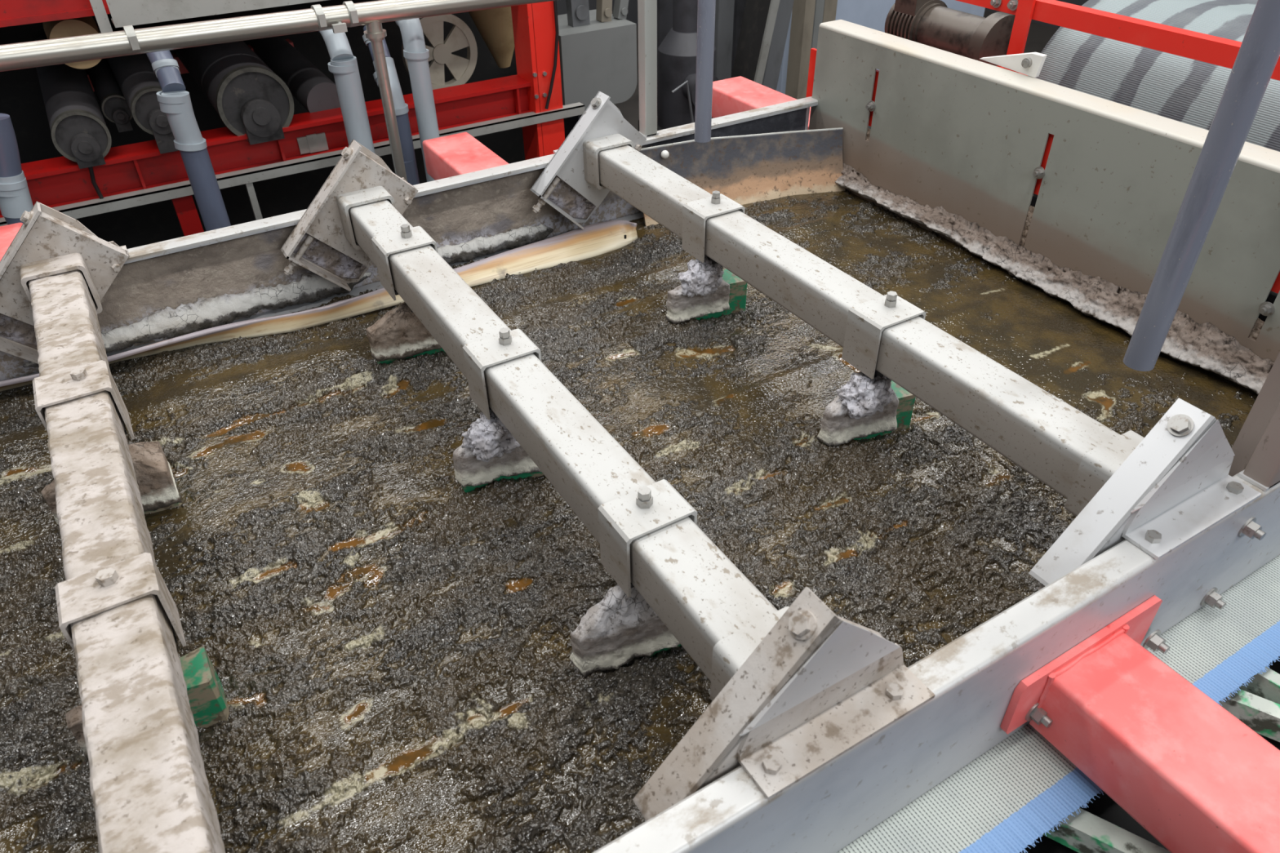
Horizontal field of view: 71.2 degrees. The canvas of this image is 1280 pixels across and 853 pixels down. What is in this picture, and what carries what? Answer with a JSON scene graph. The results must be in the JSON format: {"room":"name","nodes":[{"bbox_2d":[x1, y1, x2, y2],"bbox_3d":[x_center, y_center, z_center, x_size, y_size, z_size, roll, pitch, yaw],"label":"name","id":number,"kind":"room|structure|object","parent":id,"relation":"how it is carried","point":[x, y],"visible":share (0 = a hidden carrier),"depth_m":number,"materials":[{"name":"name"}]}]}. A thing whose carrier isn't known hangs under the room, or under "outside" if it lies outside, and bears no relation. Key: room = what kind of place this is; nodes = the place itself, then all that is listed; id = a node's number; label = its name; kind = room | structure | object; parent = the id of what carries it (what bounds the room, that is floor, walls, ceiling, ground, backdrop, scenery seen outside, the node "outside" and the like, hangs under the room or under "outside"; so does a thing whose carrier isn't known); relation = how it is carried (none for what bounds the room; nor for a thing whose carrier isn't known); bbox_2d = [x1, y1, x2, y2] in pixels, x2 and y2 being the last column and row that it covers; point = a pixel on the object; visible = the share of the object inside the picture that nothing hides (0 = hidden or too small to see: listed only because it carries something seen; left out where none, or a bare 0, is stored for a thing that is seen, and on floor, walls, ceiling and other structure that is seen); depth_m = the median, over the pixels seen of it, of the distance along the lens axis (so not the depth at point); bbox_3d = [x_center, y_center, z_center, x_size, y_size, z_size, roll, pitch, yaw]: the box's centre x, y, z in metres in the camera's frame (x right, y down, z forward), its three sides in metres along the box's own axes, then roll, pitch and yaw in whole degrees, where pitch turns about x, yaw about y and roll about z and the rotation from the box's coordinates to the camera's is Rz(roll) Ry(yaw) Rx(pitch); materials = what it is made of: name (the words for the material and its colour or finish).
{"room":"water treatment plant","nodes":[
{"label":"water treatment plant","id":0,"kind":"room"},
{"bbox_2d":[0,0,555,181],"bbox_3d":[-1.254,-0.723,3.053,2.432,1.274,0.098,-21,42,-24],"label":"pipe","id":1,"kind":"object","parent":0,"point":[129,41],"visible":0.94,"depth_m":2.74,"materials":[{"name":"silver metal"}]},
{"bbox_2d":[556,0,638,25],"bbox_3d":[-2.449,-5.232,6.568,12.500,5.000,0.100,-21,42,-24],"label":"wall","id":2,"kind":"structure","parent":0,"point":[632,15],"depth_m":8.95,"materials":[{"name":"metal"}]},
{"bbox_2d":[613,9,1057,229],"bbox_3d":[0.533,-0.274,4.218,12.500,0.100,11.500,-21,42,-24],"label":"floor","id":3,"kind":"structure","parent":0,"point":[1038,35],"depth_m":8.30,"materials":[{"name":"concrete"}]},
{"bbox_2d":[0,113,33,224],"bbox_3d":[-1.883,-0.309,3.022,0.128,1.469,0.097,-21,42,-24],"label":"drain pipe","id":4,"kind":"object","parent":3,"relation":"on","point":[15,194],"visible":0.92,"depth_m":2.66,"materials":[{"name":"grey plastic"}]},
{"bbox_2d":[0,177,27,196],"bbox_3d":[-1.901,-0.727,2.694,0.099,0.054,0.097,-21,42,-24],"label":"socket","id":5,"kind":"object","parent":4,"relation":"attached to","point":[9,187],"depth_m":2.67,"materials":[{"name":"grey plastic"}]},
{"bbox_2d":[146,49,231,231],"bbox_3d":[-1.482,-0.547,3.239,0.102,1.575,0.222,-21,42,-24],"label":"drain pipe","id":6,"kind":"object","parent":3,"relation":"on","point":[174,100],"visible":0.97,"depth_m":2.85,"materials":[{"name":"grey plastic"}]},
{"bbox_2d":[151,58,180,78],"bbox_3d":[-1.491,-1.125,2.816,0.075,0.072,0.083,-21,42,-24],"label":"socket","id":7,"kind":"object","parent":6,"relation":"attached to","point":[162,68],"depth_m":2.78,"materials":[{"name":"grey plastic"}]},
{"bbox_2d":[156,90,185,113],"bbox_3d":[-1.461,-1.020,2.806,0.093,0.061,0.090,-21,42,-24],"label":"socket","id":8,"kind":"object","parent":6,"relation":"attached to","point":[170,101],"depth_m":2.78,"materials":[{"name":"grey plastic"}]},
{"bbox_2d":[173,137,207,151],"bbox_3d":[-1.453,-0.914,2.892,0.096,0.033,0.095,-21,42,-24],"label":"socket","id":9,"kind":"object","parent":6,"relation":"attached to","point":[183,144],"depth_m":2.86,"materials":[{"name":"grey plastic"}]},
{"bbox_2d":[0,0,564,248],"bbox_3d":[-1.718,-1.455,3.834,3.500,2.300,1.480,-21,42,-24],"label":"frame","id":10,"kind":"object","parent":3,"relation":"on","point":[134,161],"visible":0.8,"depth_m":3.85,"materials":[{"name":"red paint"}]},
{"bbox_2d":[43,16,101,68],"bbox_3d":[-2.005,-1.383,3.167,0.170,0.170,0.270,-21,42,-24],"label":"drum","id":11,"kind":"object","parent":10,"relation":"attached to","point":[86,25],"visible":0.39,"depth_m":3.06,"materials":[{"name":"beige metal"}]},
{"bbox_2d":[35,33,111,168],"bbox_3d":[-2.231,-1.302,3.488,0.176,0.176,1.320,-21,42,-24],"label":"roller","id":12,"kind":"object","parent":10,"relation":"attached to","point":[79,131],"visible":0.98,"depth_m":3.10,"materials":[{"name":"rubber"}]},
{"bbox_2d":[85,70,94,91],"bbox_3d":[-2.371,-1.537,3.951,0.119,0.072,0.080,-21,42,-24],"label":"crossbar","id":13,"kind":"object","parent":12,"relation":"attached to","point":[86,70],"visible":0.02,"depth_m":3.90,"materials":[{"name":"paint"}]},
{"bbox_2d":[86,57,133,132],"bbox_3d":[-2.189,-1.407,3.668,0.105,0.124,0.970,-21,42,-24],"label":"roller","id":14,"kind":"object","parent":10,"relation":"attached to","point":[113,104],"visible":0.77,"depth_m":3.39,"materials":[{"name":"rubber"}]},
{"bbox_2d":[97,16,177,153],"bbox_3d":[-2.011,-1.399,3.582,0.165,0.212,1.320,-21,42,-24],"label":"roller","id":15,"kind":"object","parent":10,"relation":"attached to","point":[135,75],"visible":0.65,"depth_m":3.18,"materials":[{"name":"rubber"}]},
{"bbox_2d":[171,53,188,74],"bbox_3d":[-2.089,-1.657,4.075,0.054,0.072,0.080,-21,42,-24],"label":"crossbar","id":16,"kind":"object","parent":10,"relation":"attached to","point":[182,68],"visible":0.29,"depth_m":4.05,"materials":[{"name":"paint"}]},
{"bbox_2d":[106,0,324,27],"bbox_3d":[-1.334,-1.480,3.050,0.873,0.086,0.115,-21,42,-24],"label":"channel","id":17,"kind":"object","parent":10,"relation":"attached to","point":[123,12],"visible":1,"depth_m":2.92,"materials":[{"name":"metal"}]},
{"bbox_2d":[89,0,112,32],"bbox_3d":[-1.723,-1.517,2.696,0.034,0.619,0.030,-21,42,-24],"label":"stanchion","id":18,"kind":"object","parent":17,"relation":"attached to","point":[97,6],"visible":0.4,"depth_m":2.84,"materials":[{"name":"metal"}]},
{"bbox_2d":[164,14,293,144],"bbox_3d":[-1.730,-1.498,3.720,0.268,0.268,1.320,-21,42,-24],"label":"roller","id":19,"kind":"object","parent":10,"relation":"attached to","point":[250,99],"visible":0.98,"depth_m":3.32,"materials":[{"name":"rubber"}]},
{"bbox_2d":[246,35,340,112],"bbox_3d":[-1.523,-1.564,3.919,0.155,0.155,1.094,-21,42,-24],"label":"roller","id":20,"kind":"object","parent":10,"relation":"attached to","point":[308,85],"visible":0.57,"depth_m":3.67,"materials":[{"name":"rubber"}]},
{"bbox_2d":[247,38,293,51],"bbox_3d":[-1.746,-1.779,4.243,0.193,0.072,0.080,-21,42,-24],"label":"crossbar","id":21,"kind":"object","parent":20,"relation":"attached to","point":[288,40],"visible":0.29,"depth_m":4.23,"materials":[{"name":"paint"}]},
{"bbox_2d":[401,13,477,89],"bbox_3d":[-0.908,-1.699,4.063,0.344,0.344,0.055,-21,42,-24],"label":"pulley","id":22,"kind":"object","parent":10,"relation":"attached to","point":[460,36],"visible":0.61,"depth_m":4.06,"materials":[{"name":"beige metal"}]},
{"bbox_2d":[468,6,514,67],"bbox_3d":[-0.696,-1.929,4.383,0.300,0.320,0.300,-21,42,-24],"label":"cone","id":23,"kind":"object","parent":10,"relation":"attached to","point":[495,25],"visible":0.72,"depth_m":4.30,"materials":[{"name":"beige metal"}]},
{"bbox_2d":[0,102,585,226],"bbox_3d":[-1.551,-0.526,3.656,3.043,1.036,0.048,-21,42,-24],"label":"frame rail","id":24,"kind":"object","parent":3,"relation":"on","point":[246,176],"visible":0.66,"depth_m":3.42,"materials":[{"name":"metal"}]},
{"bbox_2d":[318,29,374,153],"bbox_3d":[-1.019,-0.725,3.440,0.097,1.600,0.201,-21,42,-24],"label":"drain pipe","id":25,"kind":"object","parent":3,"relation":"on","point":[343,64],"visible":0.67,"depth_m":3.03,"materials":[{"name":"grey plastic"}]},
{"bbox_2d":[327,61,356,74],"bbox_3d":[-1.000,-1.211,3.011,0.096,0.029,0.095,-21,42,-24],"label":"socket","id":26,"kind":"object","parent":25,"relation":"attached to","point":[335,67],"depth_m":2.98,"materials":[{"name":"grey plastic"}]},
{"bbox_2d":[362,25,419,185],"bbox_3d":[-0.908,-0.779,3.568,0.090,1.528,0.229,-21,42,-24],"label":"drain pipe","id":27,"kind":"object","parent":3,"relation":"on","point":[401,108],"visible":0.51,"depth_m":3.21,"materials":[{"name":"grey plastic"}]},
{"bbox_2d":[362,35,370,45],"bbox_3d":[-0.948,-1.383,3.183,0.073,0.058,0.076,-21,42,-24],"label":"socket","id":28,"kind":"object","parent":27,"relation":"attached to","point":[367,42],"depth_m":3.16,"materials":[{"name":"grey plastic"}]},
{"bbox_2d":[373,71,390,86],"bbox_3d":[-0.901,-1.239,3.175,0.082,0.079,0.087,-21,42,-24],"label":"socket","id":29,"kind":"object","parent":27,"relation":"attached to","point":[375,74],"depth_m":3.15,"materials":[{"name":"grey plastic"}]},
{"bbox_2d":[395,102,408,115],"bbox_3d":[-0.876,-1.142,3.216,0.086,0.023,0.086,-21,42,-24],"label":"socket","id":30,"kind":"object","parent":27,"relation":"attached to","point":[401,108],"depth_m":3.19,"materials":[{"name":"grey plastic"}]},
{"bbox_2d":[393,160,417,185],"bbox_3d":[-0.877,-0.932,3.373,0.082,0.160,0.082,-21,42,-24],"label":"socket","id":31,"kind":"object","parent":27,"relation":"attached to","point":[411,166],"depth_m":3.33,"materials":[{"name":"grey plastic"}]},
{"bbox_2d":[395,17,439,182],"bbox_3d":[-0.785,-0.795,3.529,0.089,1.598,0.145,-21,42,-24],"label":"drain pipe","id":32,"kind":"object","parent":3,"relation":"on","point":[415,51],"visible":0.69,"depth_m":3.14,"materials":[{"name":"grey plastic"}]},
{"bbox_2d":[403,48,429,60],"bbox_3d":[-0.778,-1.298,3.114,0.089,0.031,0.088,-21,42,-24],"label":"socket","id":33,"kind":"object","parent":32,"relation":"attached to","point":[410,54],"depth_m":3.08,"materials":[{"name":"grey plastic"}]},
{"bbox_2d":[557,8,636,139],"bbox_3d":[-0.305,-1.692,5.076,0.444,1.132,0.400,-21,42,-24],"label":"control box","id":34,"kind":"object","parent":3,"relation":"on","point":[596,56],"visible":0.58,"depth_m":4.70,"materials":[{"name":"grey metal"}]},
{"bbox_2d":[565,0,590,26],"bbox_3d":[-0.322,-2.244,4.561,0.113,0.370,0.080,-21,42,-24],"label":"fitting","id":35,"kind":"object","parent":34,"relation":"on","point":[577,11],"visible":1,"depth_m":4.61,"materials":[{"name":"grey metal"}]},
{"bbox_2d":[595,0,612,22],"bbox_3d":[-0.176,-2.307,4.624,0.092,0.391,0.080,-21,42,-24],"label":"fitting","id":36,"kind":"object","parent":34,"relation":"on","point":[604,7],"visible":1,"depth_m":4.69,"materials":[{"name":"beige paint"}]},
{"bbox_2d":[612,0,628,19],"bbox_3d":[-0.075,-2.340,4.676,0.126,0.383,0.080,-21,42,-24],"label":"fitting","id":37,"kind":"object","parent":34,"relation":"on","point":[620,6],"visible":1,"depth_m":4.73,"materials":[{"name":"grey metal"}]},
{"bbox_2d":[657,0,672,115],"bbox_3d":[0.138,-2.560,4.993,0.144,2.600,0.120,-21,42,-24],"label":"upright","id":38,"kind":"object","parent":3,"relation":"on","point":[664,7],"visible":0.02,"depth_m":5.10,"materials":[{"name":"paint"}]},
{"bbox_2d":[638,0,719,131],"bbox_3d":[0.268,-1.818,5.071,0.370,1.323,0.470,-21,42,-24],"label":"pipe","id":39,"kind":"object","parent":3,"relation":"on","point":[677,53],"visible":0.43,"depth_m":4.84,"materials":[{"name":"paint"}]},
{"bbox_2d":[714,0,734,79],"bbox_3d":[0.477,-2.702,5.172,0.110,2.600,0.120,-21,42,-24],"label":"upright","id":40,"kind":"object","parent":3,"relation":"on","point":[724,9],"visible":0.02,"depth_m":5.38,"materials":[{"name":"grey metal"}]},
{"bbox_2d":[730,0,746,77],"bbox_3d":[0.600,-2.848,5.360,0.095,2.600,0.120,-21,42,-24],"label":"upright","id":41,"kind":"object","parent":3,"relation":"on","point":[740,5],"visible":0.02,"depth_m":5.54,"materials":[{"name":"paint"}]},
{"bbox_2d":[730,0,770,80],"bbox_3d":[0.639,-2.323,4.673,0.586,2.600,0.120,-21,42,-24],"label":"upright","id":42,"kind":"object","parent":3,"relation":"on","point":[756,11],"visible":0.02,"depth_m":4.79,"materials":[{"name":"black metal"}]},
{"bbox_2d":[753,0,779,84],"bbox_3d":[0.736,-2.473,4.867,0.570,2.600,0.120,-21,42,-24],"label":"upright","id":43,"kind":"object","parent":3,"relation":"on","point":[774,5],"visible":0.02,"depth_m":5.00,"materials":[{"name":"metal"}]},
{"bbox_2d":[761,0,794,90],"bbox_3d":[0.830,-2.622,5.060,0.527,2.600,0.120,-21,42,-24],"label":"upright","id":44,"kind":"object","parent":3,"relation":"on","point":[771,77],"visible":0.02,"depth_m":5.25,"materials":[{"name":"grey metal"}]},
{"bbox_2d":[776,8,792,93],"bbox_3d":[0.983,-3.078,5.652,0.142,2.600,0.120,-21,42,-24],"label":"upright","id":45,"kind":"object","parent":3,"relation":"on","point":[781,85],"visible":0.02,"depth_m":6.05,"materials":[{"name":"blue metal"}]},
{"bbox_2d":[785,0,815,99],"bbox_3d":[0.992,-2.783,5.266,0.075,2.600,0.120,-21,42,-24],"label":"upright","id":46,"kind":"object","parent":3,"relation":"on","point":[803,11],"visible":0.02,"depth_m":5.56,"materials":[{"name":"beige paint"}]},
{"bbox_2d":[810,0,824,48],"bbox_3d":[1.093,-2.920,5.444,0.065,2.600,0.120,-21,42,-24],"label":"upright","id":47,"kind":"object","parent":3,"relation":"on","point":[819,7],"visible":0.02,"depth_m":5.65,"materials":[{"name":"grey metal"}]},
{"bbox_2d":[822,0,837,22],"bbox_3d":[1.204,-3.062,5.627,0.106,2.600,0.120,-21,42,-24],"label":"upright","id":48,"kind":"object","parent":3,"relation":"on","point":[830,6],"visible":0.02,"depth_m":5.83,"materials":[{"name":"beige paint"}]},
{"bbox_2d":[835,0,985,70],"bbox_3d":[1.851,-3.599,6.151,1.505,2.800,0.400,-21,42,-24],"label":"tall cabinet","id":49,"kind":"object","parent":3,"relation":"on","point":[872,14],"visible":0.02,"depth_m":6.23,"materials":[{"name":"metal"}]},
{"bbox_2d":[1019,293,1279,852],"bbox_3d":[0.809,0.898,1.726,3.400,1.055,1.800,-21,42,-24],"label":"grating","id":50,"kind":"object","parent":3,"relation":"on","point":[1104,807],"depth_m":1.36,"materials":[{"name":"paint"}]},
{"bbox_2d":[1027,0,1279,296],"bbox_3d":[2.135,-0.179,2.568,1.146,1.710,2.086,-21,42,-24],"label":"roller","id":51,"kind":"object","parent":3,"relation":"on","point":[1182,89],"visible":0.3,"depth_m":2.40,"materials":[{"name":"paint"}]},
{"bbox_2d":[884,0,1027,75],"bbox_3d":[1.133,-1.126,3.132,0.211,0.656,0.696,-21,42,-24],"label":"motor","id":52,"kind":"object","parent":51,"relation":"attached to","point":[931,23],"visible":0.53,"depth_m":3.01,"materials":[{"name":"brown metal"}]},
{"bbox_2d":[956,0,1279,80],"bbox_3d":[1.403,-0.642,2.234,0.068,0.631,3.066,-21,42,-24],"label":"guard rail","id":53,"kind":"object","parent":51,"relation":"attached to","point":[1218,51],"visible":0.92,"depth_m":2.30,"materials":[{"name":"red metal"}]},
{"bbox_2d":[984,0,1088,28],"bbox_3d":[5.831,-4.277,5.142,0.100,5.000,11.400,-21,42,-24],"label":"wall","id":54,"kind":"structure","parent":0,"point":[1079,2],"depth_m":8.87,"materials":[{"name":"red metal"}]},
{"bbox_2d":[836,554,1279,852],"bbox_3d":[-0.132,0.053,1.928,3.200,0.004,2.197,-21,42,-24],"label":"belt","id":55,"kind":"object","parent":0,"point":[1012,794],"visible":0.13,"depth_m":1.31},
{"bbox_2d":[0,96,817,381],"bbox_3d":[-0.808,-0.467,2.394,3.255,0.255,0.052,-21,42,-24],"label":"wall","id":56,"kind":"structure","parent":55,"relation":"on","point":[241,258],"depth_m":2.40,"materials":[{"name":"silver metal"}]},
{"bbox_2d":[0,222,22,261],"bbox_3d":[-1.668,-0.350,2.329,0.295,0.130,0.628,-21,42,-24],"label":"member","id":57,"kind":"object","parent":56,"relation":"attached to","point":[8,233],"visible":0.1,"depth_m":2.48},
{"bbox_2d":[0,201,128,364],"bbox_3d":[-1.362,-0.322,2.038,0.379,0.377,0.116,-21,42,-24],"label":"bracket","id":58,"kind":"object","parent":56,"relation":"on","point":[17,337],"visible":0.26,"depth_m":2.03,"materials":[{"name":"silver metal"}]},
{"bbox_2d":[0,210,225,852],"bbox_3d":[-0.863,0.116,1.423,0.306,0.306,1.795,-21,42,-24],"label":"cross beam","id":59,"kind":"structure","parent":56,"relation":"attached to","point":[149,785],"depth_m":1.20,"materials":[{"name":"metal"}]},
{"bbox_2d":[32,360,182,525],"bbox_3d":[-1.026,0.051,1.677,0.218,0.334,0.130,-21,42,-24],"label":"plough","id":60,"kind":"object","parent":59,"relation":"attached to","point":[156,482],"visible":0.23,"depth_m":1.66,"materials":[{"name":"paint"}]},
{"bbox_2d":[54,552,229,759],"bbox_3d":[-0.740,0.347,1.283,0.197,0.334,0.083,-21,42,-24],"label":"plough","id":61,"kind":"object","parent":59,"relation":"attached to","point":[88,594],"visible":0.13,"depth_m":1.23,"materials":[{"name":"paint"}]},
{"bbox_2d":[22,272,371,367],"bbox_3d":[-1.107,-0.290,2.298,0.850,0.093,0.055,-21,42,-24],"label":"dried sludge","id":62,"kind":"object","parent":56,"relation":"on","point":[211,312],"visible":0.67,"depth_m":2.29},
{"bbox_2d":[0,219,637,392],"bbox_3d":[-0.784,-0.324,2.367,1.782,0.066,0.115,-20,41,-23],"label":"strip","id":63,"kind":"object","parent":56,"relation":"attached to","point":[598,238],"visible":0.73,"depth_m":2.41,"materials":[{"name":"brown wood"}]},
{"bbox_2d":[280,138,407,291],"bbox_3d":[-0.764,-0.548,2.320,0.379,0.377,0.116,-21,42,-24],"label":"bracket","id":64,"kind":"object","parent":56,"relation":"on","point":[301,248],"visible":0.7,"depth_m":2.28,"materials":[{"name":"silver metal"}]},
{"bbox_2d":[422,132,509,180],"bbox_3d":[-0.504,-0.789,2.880,0.287,0.130,0.628,-21,42,-24],"label":"member","id":65,"kind":"object","parent":56,"relation":"attached to","point":[460,153],"visible":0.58,"depth_m":2.94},
{"bbox_2d":[437,223,553,264],"bbox_3d":[-0.452,-0.528,2.611,0.440,0.064,0.045,-20,41,-23],"label":"ridge","id":66,"kind":"object","parent":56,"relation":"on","point":[480,246],"visible":0.82,"depth_m":2.61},
{"bbox_2d":[529,91,623,229],"bbox_3d":[-0.163,-0.775,2.604,0.379,0.377,0.116,-21,42,-24],"label":"bracket","id":67,"kind":"object","parent":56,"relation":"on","point":[551,189],"visible":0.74,"depth_m":2.55,"materials":[{"name":"silver metal"}]},
{"bbox_2d":[306,151,886,701],"bbox_3d":[-0.265,-0.110,1.705,0.306,0.306,1.795,-21,42,-24],"label":"cross beam","id":68,"kind":"structure","parent":56,"relation":"attached to","point":[717,615],"depth_m":1.48,"materials":[{"name":"metal"}]},
{"bbox_2d":[365,223,445,364],"bbox_3d":[-0.554,-0.304,2.120,0.214,0.346,0.117,-21,42,-24],"label":"plough","id":69,"kind":"object","parent":68,"relation":"attached to","point":[399,334],"visible":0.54,"depth_m":2.12,"materials":[{"name":"paint"}]},
{"bbox_2d":[452,327,543,493],"bbox_3d":[-0.271,-0.024,1.748,0.218,0.346,0.132,-21,42,-24],"label":"plough","id":70,"kind":"object","parent":68,"relation":"attached to","point":[488,452],"visible":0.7,"depth_m":1.71,"materials":[{"name":"paint"}]},
{"bbox_2d":[568,479,697,677],"bbox_3d":[-0.009,0.243,1.393,0.227,0.346,0.120,-21,42,-24],"label":"plough","id":71,"kind":"object","parent":68,"relation":"attached to","point":[622,627],"visible":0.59,"depth_m":1.38,"materials":[{"name":"paint"}]},
{"bbox_2d":[637,0,658,137],"bbox_3d":[0.017,-1.354,2.362,0.050,1.172,0.043,-21,42,-24],"label":"post","id":72,"kind":"object","parent":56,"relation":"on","point":[646,9],"visible":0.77,"depth_m":2.58,"materials":[{"name":"grey metal"}]},
{"bbox_2d":[639,127,845,226],"bbox_3d":[0.325,-0.820,2.851,0.721,0.237,0.124,-14,39,-16],"label":"plate","id":73,"kind":"object","parent":56,"relation":"attached to","point":[745,169],"depth_m":2.87,"materials":[{"name":"metal"}]},
{"bbox_2d":[711,75,810,129],"bbox_3d":[0.492,-1.165,3.350,0.305,0.130,0.628,-21,42,-24],"label":"member","id":74,"kind":"object","parent":56,"relation":"attached to","point":[739,94],"visible":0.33,"depth_m":3.41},
{"bbox_2d":[555,102,1144,516],"bbox_3d":[0.336,-0.337,1.989,0.306,0.306,1.795,-21,42,-24],"label":"cross beam","id":75,"kind":"structure","parent":56,"relation":"attached to","point":[1071,452],"depth_m":1.72,"materials":[{"name":"metal"}]},
{"bbox_2d":[666,190,746,324],"bbox_3d":[0.170,-0.409,2.242,0.216,0.346,0.115,-21,42,-24],"label":"plough","id":76,"kind":"object","parent":75,"relation":"attached to","point":[707,290],"visible":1,"depth_m":2.22,"materials":[{"name":"paint"}]},
{"bbox_2d":[817,290,926,445],"bbox_3d":[0.477,-0.103,1.835,0.214,0.346,0.123,-21,42,-24],"label":"plough","id":77,"kind":"object","parent":75,"relation":"attached to","point":[870,404],"visible":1,"depth_m":1.81,"materials":[{"name":"paint"}]},
{"bbox_2d":[808,19,1279,361],"bbox_3d":[1.094,-0.645,2.358,0.145,0.550,1.847,-21,42,-24],"label":"plate","id":78,"kind":"object","parent":56,"relation":"attached to","point":[966,136],"depth_m":2.31,"materials":[{"name":"metal"}]},
{"bbox_2d":[805,48,1279,293],"bbox_3d":[1.016,-0.723,2.378,0.012,0.165,1.745,-21,42,-24],"label":"bar","id":79,"kind":"object","parent":78,"relation":"attached to","point":[1276,287],"visible":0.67,"depth_m":2.73,"materials":[{"name":"red paint"}]},
{"bbox_2d":[0,189,1257,852],"bbox_3d":[-0.221,0.064,1.872,2.995,0.039,1.820,-21,42,-24],"label":"wet sludge","id":80,"kind":"object","parent":55,"relation":"on","point":[387,642],"visible":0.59,"depth_m":1.70,"materials":[{"name":"brown soil"}]},
{"bbox_2d":[835,163,1274,395],"bbox_3d":[1.027,-0.457,2.434,0.069,0.133,1.787,-21,42,-24],"label":"crust","id":81,"kind":"object","parent":80,"relation":"on","point":[1205,346],"visible":0.81,"depth_m":2.30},
{"bbox_2d":[592,470,1279,852],"bbox_3d":[0.401,0.418,1.216,3.200,0.262,0.079,-21,42,-24],"label":"rail","id":82,"kind":"object","parent":55,"relation":"on","point":[973,678],"visible":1,"depth_m":1.20,"materials":[{"name":"silver metal"}]},
{"bbox_2d":[632,586,935,821],"bbox_3d":[0.173,0.383,1.082,0.379,0.377,0.115,-21,42,-24],"label":"bracket","id":83,"kind":"object","parent":82,"relation":"on","point":[820,684],"visible":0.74,"depth_m":1.04,"materials":[{"name":"silver metal"}]},
{"bbox_2d":[1000,595,1279,852],"bbox_3d":[0.978,0.647,0.968,0.362,0.134,1.146,-21,42,-24],"label":"member","id":84,"kind":"object","parent":82,"relation":"attached to","point":[1192,774],"visible":1,"depth_m":1.21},
{"bbox_2d":[1028,398,1262,590],"bbox_3d":[0.774,0.156,1.366,0.379,0.377,0.115,-21,42,-24],"label":"bracket","id":85,"kind":"object","parent":82,"relation":"on","point":[1176,484],"visible":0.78,"depth_m":1.32,"materials":[{"name":"silver metal"}]},
{"bbox_2d":[1228,351,1279,491],"bbox_3d":[0.974,-0.372,1.098,0.052,1.222,0.079,-21,42,-24],"label":"metal plate","id":86,"kind":"object","parent":82,"relation":"on","point":[1255,449],"visible":0.83,"depth_m":1.39,"materials":[{"name":"metal"}]},
{"bbox_3d":[-0.101,-1.057,4.662,0.560,0.620,0.330,-21,42,-24],"label":"plinth","id":87,"kind":"object","parent":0,"visible":0},
{"bbox_2d":[671,80,693,123],"bbox_3d":[0.224,-1.520,4.436,0.162,0.381,0.012,-21,42,-24],"label":"hose","id":88,"kind":"object","parent":87,"relation":"attached to","point":[686,82],"visible":0.56,"depth_m":4.37,"materials":[{"name":"metal"}]},
{"bbox_3d":[0.491,-1.349,1.346,0.040,0.040,1.923,-21,42,-24],"label":"crossbar","id":89,"kind":"object","parent":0,"visible":0},
{"bbox_2d":[694,0,715,142],"bbox_3d":[0.141,-1.271,2.225,0.123,1.141,0.048,-21,42,-24],"label":"tube","id":90,"kind":"object","parent":89,"relation":"hanging from","point":[706,8],"visible":1,"depth_m":2.45,"materials":[{"name":"metal"}]},
{"bbox_2d":[1123,0,1279,371],"bbox_3d":[0.870,-0.555,1.275,0.138,1.142,0.052,-21,42,-24],"label":"tube","id":91,"kind":"object","parent":89,"relation":"hanging from","point":[1257,57],"visible":1,"depth_m":1.41,"materials":[{"name":"metal"}]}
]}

